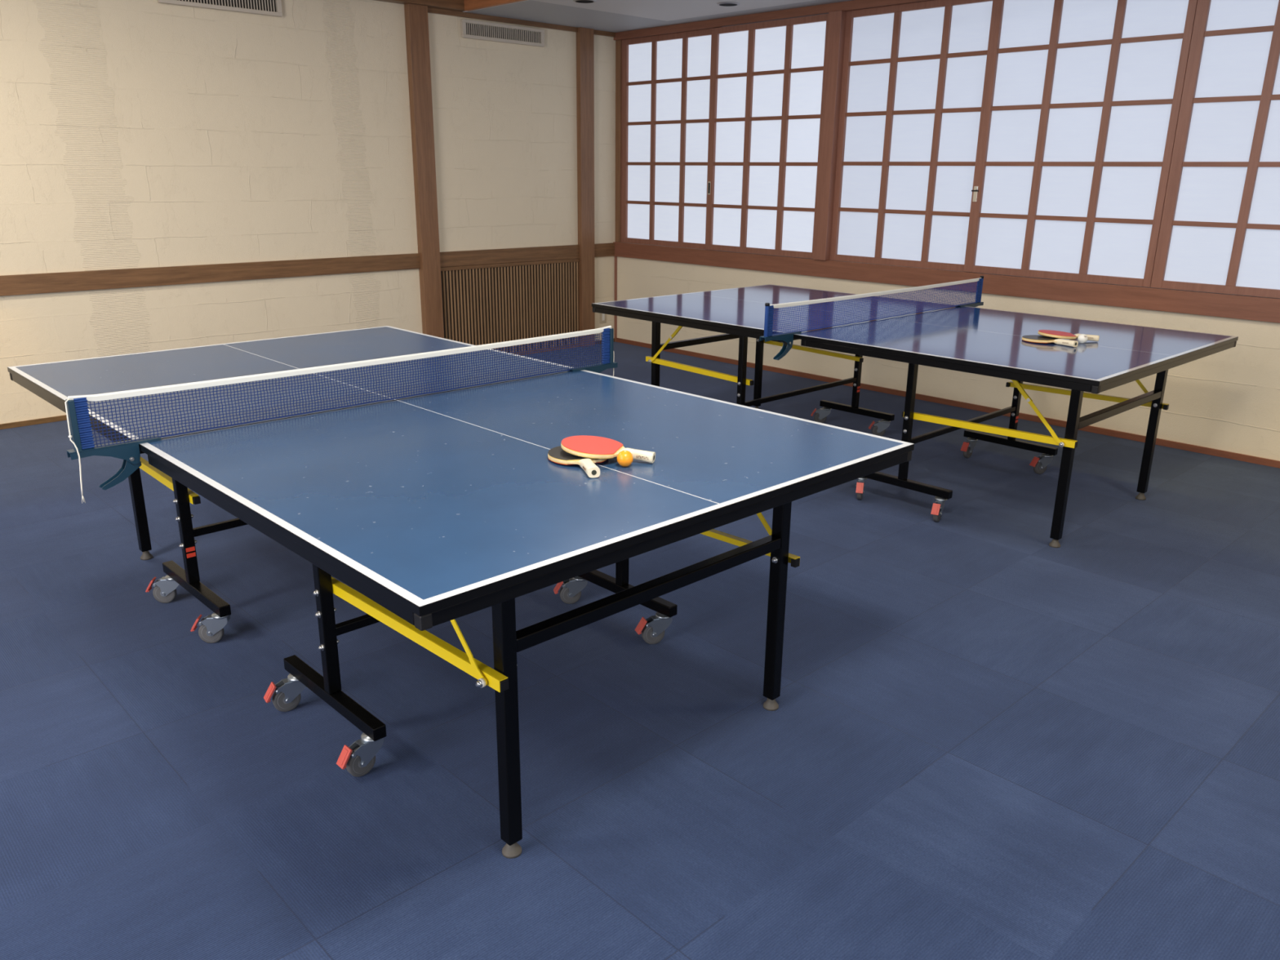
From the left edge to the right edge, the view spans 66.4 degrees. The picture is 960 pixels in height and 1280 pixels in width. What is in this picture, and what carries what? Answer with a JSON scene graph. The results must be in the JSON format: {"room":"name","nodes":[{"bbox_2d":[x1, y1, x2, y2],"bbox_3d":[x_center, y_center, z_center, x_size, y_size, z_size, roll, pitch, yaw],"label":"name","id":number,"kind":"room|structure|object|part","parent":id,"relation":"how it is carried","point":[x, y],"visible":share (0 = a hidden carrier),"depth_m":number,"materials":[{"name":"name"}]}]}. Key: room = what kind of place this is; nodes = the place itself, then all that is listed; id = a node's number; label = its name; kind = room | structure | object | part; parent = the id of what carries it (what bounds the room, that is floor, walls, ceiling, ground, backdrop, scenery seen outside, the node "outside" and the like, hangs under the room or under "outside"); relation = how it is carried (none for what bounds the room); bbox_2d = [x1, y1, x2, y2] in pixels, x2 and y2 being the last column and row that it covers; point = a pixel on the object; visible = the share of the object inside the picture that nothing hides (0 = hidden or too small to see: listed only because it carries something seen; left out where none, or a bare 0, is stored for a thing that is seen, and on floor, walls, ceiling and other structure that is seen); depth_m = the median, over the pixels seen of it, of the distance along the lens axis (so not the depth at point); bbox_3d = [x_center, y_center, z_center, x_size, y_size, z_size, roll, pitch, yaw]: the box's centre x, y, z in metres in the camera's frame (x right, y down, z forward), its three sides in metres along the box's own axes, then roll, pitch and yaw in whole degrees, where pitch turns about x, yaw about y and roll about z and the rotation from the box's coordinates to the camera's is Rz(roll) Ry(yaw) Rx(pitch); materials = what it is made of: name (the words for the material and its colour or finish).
{"room":"sports hall","nodes":[
{"label":"sports hall","id":0,"kind":"room"},
{"bbox_2d":[0,0,615,423],"bbox_3d":[-3.329,-1.742,5.574,8.720,2.800,0.120,-15,24,-41],"label":"wall","id":1,"kind":"structure","parent":0,"point":[135,134],"depth_m":6.25,"materials":[{"name":"beige paint"}]},
{"bbox_2d":[0,253,420,296],"bbox_3d":[-4.041,-0.952,5.021,6.643,0.110,0.022,-15,24,-41],"label":"trim","id":2,"kind":"structure","parent":1,"relation":"attached to","point":[49,282],"depth_m":6.14,"materials":[{"name":"brown wood"}]},
{"bbox_2d":[157,0,282,17],"bbox_3d":[-2.522,-2.899,5.889,0.740,0.123,0.029,-15,24,-41],"label":"air vent","id":3,"kind":"object","parent":1,"relation":"in","point":[266,7],"visible":1,"depth_m":5.97,"materials":[{"name":"white metal"}]},
{"bbox_2d":[0,337,614,429],"bbox_3d":[-3.346,-0.394,5.901,8.588,0.030,0.012,-15,24,-41],"label":"baseboard","id":4,"kind":"structure","parent":1,"relation":"attached to","point":[48,420],"depth_m":5.72,"materials":[{"name":"brown wood"}]},
{"bbox_2d":[375,0,465,11],"bbox_3d":[-3.831,-2.761,4.587,7.100,0.275,0.095,-15,24,-41],"label":"trim","id":5,"kind":"structure","parent":1,"relation":"attached to","point":[453,5],"depth_m":6.78,"materials":[{"name":"brown wood"}]},
{"bbox_2d":[404,3,444,337],"bbox_3d":[-1.555,-2.061,7.103,0.151,2.525,0.058,-15,24,-41],"label":"wooden post","id":6,"kind":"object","parent":1,"relation":"attached to","point":[416,22],"depth_m":7.01,"materials":[{"name":"brown wood"}]},
{"bbox_2d":[463,0,526,11],"bbox_3d":[1.831,-2.450,3.803,0.035,0.279,8.905,-15,24,-41],"label":"trim","id":7,"kind":"structure","parent":1,"relation":"attached to","point":[469,5],"depth_m":6.75,"materials":[{"name":"brown wood"}]},
{"bbox_2d":[462,0,528,12],"bbox_3d":[1.815,-2.350,3.889,0.015,0.032,9.000,-15,24,-41],"label":"trim","id":8,"kind":"structure","parent":1,"relation":"attached to","point":[526,0],"depth_m":6.73,"materials":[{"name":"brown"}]},
{"bbox_2d":[460,18,544,47],"bbox_3d":[-1.010,-3.314,7.256,0.740,0.122,0.029,-15,24,-41],"label":"air vent","id":9,"kind":"object","parent":1,"relation":"in","point":[469,28],"visible":1,"depth_m":7.24,"materials":[{"name":"white metal"}]},
{"bbox_2d":[440,244,579,266],"bbox_3d":[-1.016,-1.782,7.756,1.379,0.110,0.022,-15,24,-41],"label":"trim","id":10,"kind":"structure","parent":1,"relation":"attached to","point":[460,258],"depth_m":7.72,"materials":[{"name":"brown wood"}]},
{"bbox_2d":[440,257,580,355],"bbox_3d":[-1.018,-1.371,7.886,1.370,0.748,0.023,-15,24,-41],"label":"slatted panel","id":11,"kind":"object","parent":1,"relation":"attached to","point":[491,303],"visible":0.76,"depth_m":7.86,"materials":[{"name":"brown wood"}]},
{"bbox_3d":[-1.013,-1.714,7.776,1.370,0.026,0.018,-15,24,-41],"label":"rail","id":12,"kind":"part","parent":11,"relation":"part of","materials":[{"name":"brown wood"}]},
{"bbox_3d":[-1.020,-1.028,7.992,1.370,0.030,0.018,-15,24,-41],"label":"rail","id":13,"kind":"part","parent":11,"relation":"part of","materials":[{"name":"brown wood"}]},
{"bbox_2d":[427,7,615,37],"bbox_3d":[-0.844,-3.449,7.384,1.806,0.033,0.022,-15,24,-41],"label":"trim","id":14,"kind":"structure","parent":1,"relation":"attached to","point":[430,10],"depth_m":7.26,"materials":[{"name":"brown wood"}]},
{"bbox_2d":[576,26,595,346],"bbox_3d":[-0.448,-2.367,8.110,0.144,2.525,0.050,-15,24,-41],"label":"trim","id":15,"kind":"structure","parent":1,"relation":"attached to","point":[584,36],"depth_m":8.04,"materials":[{"name":"brown wood"}]},
{"bbox_2d":[600,313,606,323],"bbox_3d":[-0.324,-1.432,8.567,0.072,0.116,0.010,-15,24,-41],"label":"wall outlet","id":16,"kind":"object","parent":1,"relation":"attached to","point":[602,316],"visible":0.58,"depth_m":8.57,"materials":[{"name":"beige plastic"}]},
{"bbox_2d":[594,242,614,257],"bbox_3d":[-0.309,-1.976,8.396,0.279,0.110,0.022,-15,24,-41],"label":"trim","id":17,"kind":"structure","parent":1,"relation":"attached to","point":[601,250],"depth_m":8.38,"materials":[{"name":"brown wood"}]},
{"bbox_2d":[0,342,1279,959],"bbox_3d":[-0.254,0.645,2.897,8.720,0.080,9.120,-15,24,-41],"label":"floor","id":18,"kind":"structure","parent":0,"point":[985,739],"depth_m":2.61,"materials":[{"name":"blue carpet"}]},
{"bbox_2d":[7,325,914,858],"bbox_3d":[-0.766,0.112,3.172,1.525,0.760,2.740,-16,24,-41],"label":"table","id":19,"kind":"object","parent":18,"relation":"on","point":[437,508],"visible":0.94,"depth_m":2.46,"materials":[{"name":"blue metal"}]},
{"bbox_3d":[-1.254,-0.379,3.555,1.518,0.028,1.312,-16,24,-41],"label":"apron frame","id":20,"kind":"part","parent":19,"relation":"part of","materials":[{"name":"black metal"}]},
{"bbox_3d":[-1.908,-0.055,3.678,0.036,0.682,0.036,-16,24,-41],"label":"leg","id":21,"kind":"part","parent":19,"relation":"part of","materials":[{"name":"black paint"}]},
{"bbox_3d":[-1.468,0.081,3.146,0.035,0.611,0.500,-16,24,-41],"label":"wheel frame","id":22,"kind":"part","parent":19,"relation":"part of","materials":[{"name":"black paint"}]},
{"bbox_3d":[-0.810,0.293,2.494,0.035,0.611,0.500,-16,24,-41],"label":"wheel frame","id":23,"kind":"part","parent":19,"relation":"part of","materials":[{"name":"black paint"}]},
{"bbox_2d":[64,325,617,503],"bbox_3d":[-0.762,-0.259,3.055,1.848,0.272,0.048,-16,24,-41],"label":"net","id":24,"kind":"object","parent":19,"relation":"attached to","point":[77,414],"visible":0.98,"depth_m":2.80,"materials":[{"name":"blue fabric"}]},
{"bbox_3d":[-1.412,-0.133,2.440,0.014,0.138,0.022,-16,24,-41],"label":"post","id":25,"kind":"part","parent":24,"relation":"part of","materials":[{"name":"blue paint"}]},
{"bbox_3d":[-1.410,-0.071,2.443,0.018,0.268,0.021,-16,24,-41],"label":"cord","id":26,"kind":"part","parent":24,"relation":"part of","materials":[{"name":"beige fabric"}]},
{"bbox_3d":[-1.351,-0.019,2.539,0.102,0.070,0.025,-16,24,-41],"label":"clamp lever","id":27,"kind":"part","parent":24,"relation":"part of","materials":[{"name":"blue paint"}]},
{"bbox_3d":[-0.110,-0.496,3.635,0.014,0.138,0.022,-16,24,-41],"label":"post","id":28,"kind":"part","parent":24,"relation":"part of","materials":[{"name":"blue metal"}]},
{"bbox_2d":[480,677,485,687],"bbox_3d":[-0.326,0.418,2.016,0.007,0.019,0.019,-16,24,-42],"label":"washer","id":29,"kind":"object","parent":19,"relation":"in","point":[482,679],"depth_m":2.01,"materials":[{"name":"silver metal"}]},
{"bbox_3d":[-0.281,0.471,2.066,0.036,0.682,0.036,-16,24,-41],"label":"leg","id":30,"kind":"part","parent":19,"relation":"part of","materials":[{"name":"black paint"}]},
{"bbox_3d":[-0.270,-0.061,2.580,1.518,0.028,1.312,-16,24,-41],"label":"apron frame","id":31,"kind":"part","parent":19,"relation":"part of","materials":[{"name":"black metal"}]},
{"bbox_2d":[547,445,607,477],"bbox_3d":[-0.142,-0.052,2.411,0.152,0.026,0.254,-4,17,-15],"label":"bat","id":32,"kind":"object","parent":19,"relation":"on","point":[557,455],"visible":0.72,"depth_m":2.38,"materials":[{"name":"brown wood"}]},
{"bbox_3d":[-0.152,-0.061,2.444,0.152,0.006,0.181,-4,17,-15],"label":"blade","id":33,"kind":"part","parent":32,"relation":"part of","materials":[{"name":"brown wood"}]},
{"bbox_3d":[-0.122,-0.031,2.341,0.033,0.026,0.101,-4,17,-15],"label":"handle","id":34,"kind":"part","parent":32,"relation":"part of","materials":[{"name":"beige wood"}]},
{"bbox_2d":[560,435,655,462],"bbox_3d":[-0.090,-0.070,2.433,0.232,0.041,0.154,14,22,36],"label":"bat","id":35,"kind":"object","parent":32,"relation":"on","point":[582,446],"visible":0.96,"depth_m":2.42,"materials":[{"name":"red rubber"}]},
{"bbox_3d":[-0.108,-0.081,2.450,0.181,0.006,0.152,10,19,13],"label":"blade","id":36,"kind":"part","parent":35,"relation":"part of","materials":[{"name":"red rubber"}]},
{"bbox_3d":[-0.007,-0.063,2.427,0.088,0.026,0.033,10,19,13],"label":"handle","id":37,"kind":"part","parent":35,"relation":"part of","materials":[{"name":"beige wood"}]},
{"bbox_2d":[617,450,633,466],"bbox_3d":[-0.036,-0.053,2.388,0.040,0.040,0.040,-15,24,-41],"label":"ball","id":38,"kind":"object","parent":19,"relation":"on","point":[624,458],"visible":1,"depth_m":2.37,"materials":[{"name":"orange plastic"}]},
{"bbox_3d":[-0.063,0.085,3.180,0.035,0.611,0.500,-16,24,-41],"label":"wheel frame","id":39,"kind":"part","parent":19,"relation":"part of","materials":[{"name":"black paint"}]},
{"bbox_3d":[0.376,0.288,2.669,0.036,0.682,0.036,-16,24,-41],"label":"leg","id":40,"kind":"part","parent":19,"relation":"part of","materials":[{"name":"black paint"}]},
{"bbox_2d":[591,284,1238,547],"bbox_3d":[1.228,-0.447,5.012,1.525,0.760,2.740,-15,24,-41],"label":"table","id":41,"kind":"object","parent":18,"relation":"on","point":[988,342],"visible":0.83,"depth_m":4.49,"materials":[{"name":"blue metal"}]},
{"bbox_3d":[0.088,-0.615,5.523,0.036,0.682,0.036,-15,24,-41],"label":"leg","id":42,"kind":"part","parent":41,"relation":"part of","materials":[{"name":"black paint"}]},
{"bbox_3d":[0.742,-0.938,5.397,1.518,0.028,1.312,-15,24,-41],"label":"apron frame","id":43,"kind":"part","parent":41,"relation":"part of","materials":[{"name":"black metal"}]},
{"bbox_3d":[0.526,-0.479,4.989,0.035,0.611,0.500,-15,24,-41],"label":"wheel frame","id":44,"kind":"part","parent":41,"relation":"part of","materials":[{"name":"black paint"}]},
{"bbox_3d":[0.748,-0.797,6.123,0.036,0.682,0.036,-15,24,-41],"label":"leg","id":45,"kind":"part","parent":41,"relation":"part of","materials":[{"name":"black paint"}]},
{"bbox_3d":[1.276,-0.686,5.671,0.035,0.611,0.500,-15,24,-41],"label":"wheel frame","id":46,"kind":"part","parent":41,"relation":"part of","materials":[{"name":"black paint"}]},
{"bbox_2d":[759,275,983,359],"bbox_3d":[1.232,-0.831,4.891,1.924,0.258,0.042,-15,24,-41],"label":"net","id":47,"kind":"object","parent":41,"relation":"attached to","point":[787,338],"visible":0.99,"depth_m":4.70,"materials":[{"name":"blue fabric"}]},
{"bbox_3d":[0.551,-0.691,4.256,0.018,0.150,0.018,-15,24,-41],"label":"post","id":48,"kind":"part","parent":47,"relation":"part of","materials":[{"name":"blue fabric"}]},
{"bbox_3d":[0.640,-0.578,4.382,0.102,0.070,0.025,-15,24,-41],"label":"clamp lever","id":49,"kind":"part","parent":47,"relation":"part of","materials":[{"name":"blue paint"}]},
{"bbox_3d":[1.914,-1.067,5.495,0.018,0.150,0.018,-15,24,-41],"label":"post","id":50,"kind":"part","parent":47,"relation":"part of","materials":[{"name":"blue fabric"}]},
{"bbox_3d":[1.180,-0.265,4.334,0.035,0.611,0.500,-15,24,-41],"label":"wheel frame","id":51,"kind":"part","parent":41,"relation":"part of","materials":[{"name":"black paint"}]},
{"bbox_3d":[1.930,-0.472,5.016,0.035,0.611,0.500,-15,24,-41],"label":"wheel frame","id":52,"kind":"part","parent":41,"relation":"part of","materials":[{"name":"black paint"}]},
{"bbox_3d":[1.721,-0.619,4.417,1.518,0.028,1.312,-15,24,-41],"label":"apron frame","id":53,"kind":"part","parent":41,"relation":"part of","materials":[{"name":"black metal"}]},
{"bbox_2d":[1022,334,1078,346],"bbox_3d":[1.774,-0.604,4.229,0.152,0.026,0.254,-10,19,-29],"label":"bat","id":54,"kind":"object","parent":41,"relation":"on","point":[1031,338],"visible":0.95,"depth_m":4.20,"materials":[{"name":"brown wood"}]},
{"bbox_3d":[1.756,-0.613,4.259,0.152,0.006,0.181,-10,19,-29],"label":"blade","id":55,"kind":"part","parent":54,"relation":"part of","materials":[{"name":"brown wood"}]},
{"bbox_3d":[1.813,-0.586,4.167,0.033,0.026,0.101,-10,19,-29],"label":"handle","id":56,"kind":"part","parent":54,"relation":"part of","materials":[{"name":"beige wood"}]},
{"bbox_3d":[1.707,-0.087,3.903,0.036,0.682,0.036,-15,24,-41],"label":"leg","id":57,"kind":"part","parent":41,"relation":"part of","materials":[{"name":"black paint"}]},
{"bbox_2d":[1038,329,1099,341],"bbox_3d":[1.872,-0.635,4.300,0.246,0.037,0.153,-4,18,-14],"label":"bat","id":58,"kind":"object","parent":41,"relation":"on","point":[1055,334],"visible":0.94,"depth_m":4.26,"materials":[{"name":"red rubber"}]},
{"bbox_3d":[1.841,-0.637,4.287,0.181,0.006,0.152,6,18,5],"label":"blade","id":59,"kind":"part","parent":58,"relation":"part of","materials":[{"name":"red rubber"}]},
{"bbox_3d":[1.951,-0.625,4.277,0.101,0.026,0.033,6,18,5],"label":"handle","id":60,"kind":"part","parent":58,"relation":"part of","materials":[{"name":"beige wood"}]},
{"bbox_2d":[1077,333,1088,343],"bbox_3d":[1.913,-0.611,4.226,0.040,0.040,0.040,-15,24,-41],"label":"ball","id":61,"kind":"object","parent":41,"relation":"on","point":[1082,338],"visible":1,"depth_m":4.21,"materials":[{"name":"white plastic"}]},
{"bbox_3d":[2.367,-0.269,4.504,0.036,0.682,0.036,-15,24,-41],"label":"leg","id":62,"kind":"part","parent":41,"relation":"part of","materials":[{"name":"black paint"}]},
{"bbox_2d":[466,0,852,32],"bbox_3d":[-0.228,-1.964,1.985,8.840,0.395,9.240,-15,24,-41],"label":"ceiling","id":63,"kind":"structure","parent":0,"point":[608,15],"depth_m":6.87,"materials":[{"name":"grey paint"}]},
{"bbox_2d":[573,0,595,3],"bbox_3d":[-0.367,-3.171,6.474,0.154,0.006,0.154,-15,24,-41],"label":"recessed light","id":64,"kind":"object","parent":63,"relation":"in","point":[575,1],"visible":1,"depth_m":6.46,"materials":[{"name":"grey metal"}]},
{"bbox_2d":[716,2,739,6],"bbox_3d":[0.590,-3.181,6.539,0.154,0.006,0.154,-15,24,-41],"label":"recessed light","id":65,"kind":"object","parent":63,"relation":"in","point":[723,4],"visible":1,"depth_m":6.53,"materials":[{"name":"grey metal"}]},
{"bbox_2d":[617,0,1279,461],"bbox_3d":[2.928,-1.572,5.248,0.120,2.800,9.000,-15,24,-41],"label":"wall","id":66,"kind":"structure","parent":0,"point":[1228,400],"depth_m":5.82,"materials":[{"name":"beige paint"}]},
{"bbox_2d":[613,256,617,342],"bbox_3d":[-0.214,-1.593,8.615,0.014,0.750,0.022,-15,24,-41],"label":"trim","id":67,"kind":"structure","parent":66,"relation":"attached to","point":[615,257],"depth_m":8.60,"materials":[{"name":"red wood"}]},
{"bbox_2d":[615,40,622,242],"bbox_3d":[-0.163,-2.828,8.233,0.068,1.604,0.060,-15,24,-41],"label":"trim","id":68,"kind":"structure","parent":66,"relation":"attached to","point":[618,42],"depth_m":8.20,"materials":[{"name":"brown wood"}]},
{"bbox_2d":[620,28,711,249],"bbox_3d":[0.219,-2.699,7.838,0.028,1.604,1.070,-15,24,-41],"label":"window","id":69,"kind":"structure","parent":66,"relation":"in","point":[665,78],"depth_m":7.85,"materials":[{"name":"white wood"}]},
{"bbox_2d":[705,13,828,258],"bbox_3d":[0.903,-2.459,7.103,0.031,1.596,1.087,-15,24,-41],"label":"window","id":70,"kind":"structure","parent":66,"relation":"in","point":[767,77],"depth_m":7.09,"materials":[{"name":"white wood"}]},
{"bbox_2d":[613,0,931,39],"bbox_3d":[2.906,-2.610,4.889,0.090,0.055,9.000,-15,24,-41],"label":"trim","id":71,"kind":"structure","parent":66,"relation":"attached to","point":[853,5],"depth_m":6.88,"materials":[{"name":"red wood"}]},
{"bbox_2d":[813,10,846,260],"bbox_3d":[1.317,-2.333,6.713,0.113,1.604,0.103,-15,24,-41],"label":"trim","id":72,"kind":"structure","parent":66,"relation":"attached to","point":[837,20],"depth_m":6.66,"materials":[{"name":"red wood"}]},
{"bbox_2d":[830,0,992,271],"bbox_3d":[1.745,-2.199,6.303,0.028,1.604,1.120,-15,24,-41],"label":"window","id":73,"kind":"structure","parent":66,"relation":"in","point":[913,73],"depth_m":6.31,"materials":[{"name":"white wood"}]},
{"bbox_2d":[613,241,1279,323],"bbox_3d":[2.867,-0.991,5.377,0.030,0.119,9.000,-15,24,-41],"label":"trim","id":74,"kind":"structure","parent":66,"relation":"attached to","point":[1198,303],"depth_m":6.01,"materials":[{"name":"red wood"}]},
{"bbox_2d":[616,337,1279,468],"bbox_3d":[2.873,-0.239,5.614,0.012,0.036,8.980,-15,24,-41],"label":"baseboard","id":75,"kind":"structure","parent":66,"relation":"attached to","point":[1255,460],"depth_m":6.25,"materials":[{"name":"brown wood"}]},
{"bbox_2d":[964,0,1197,287],"bbox_3d":[2.441,-1.952,5.548,0.042,1.596,1.123,-15,24,-41],"label":"window","id":76,"kind":"structure","parent":66,"relation":"in","point":[1082,99],"depth_m":5.53,"materials":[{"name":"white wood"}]},
{"bbox_3d":[2.060,-1.758,6.011,0.010,0.092,0.026,-15,24,-41],"label":"latch plate","id":77,"kind":"part","parent":76,"relation":"part of","materials":[{"name":"silver metal"}]},
{"bbox_2d":[1150,0,1279,298],"bbox_3d":[3.217,-1.700,4.777,0.028,1.596,1.118,-15,24,-41],"label":"window","id":78,"kind":"structure","parent":66,"relation":"in","point":[1220,231],"depth_m":5.01,"materials":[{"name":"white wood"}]}
]}

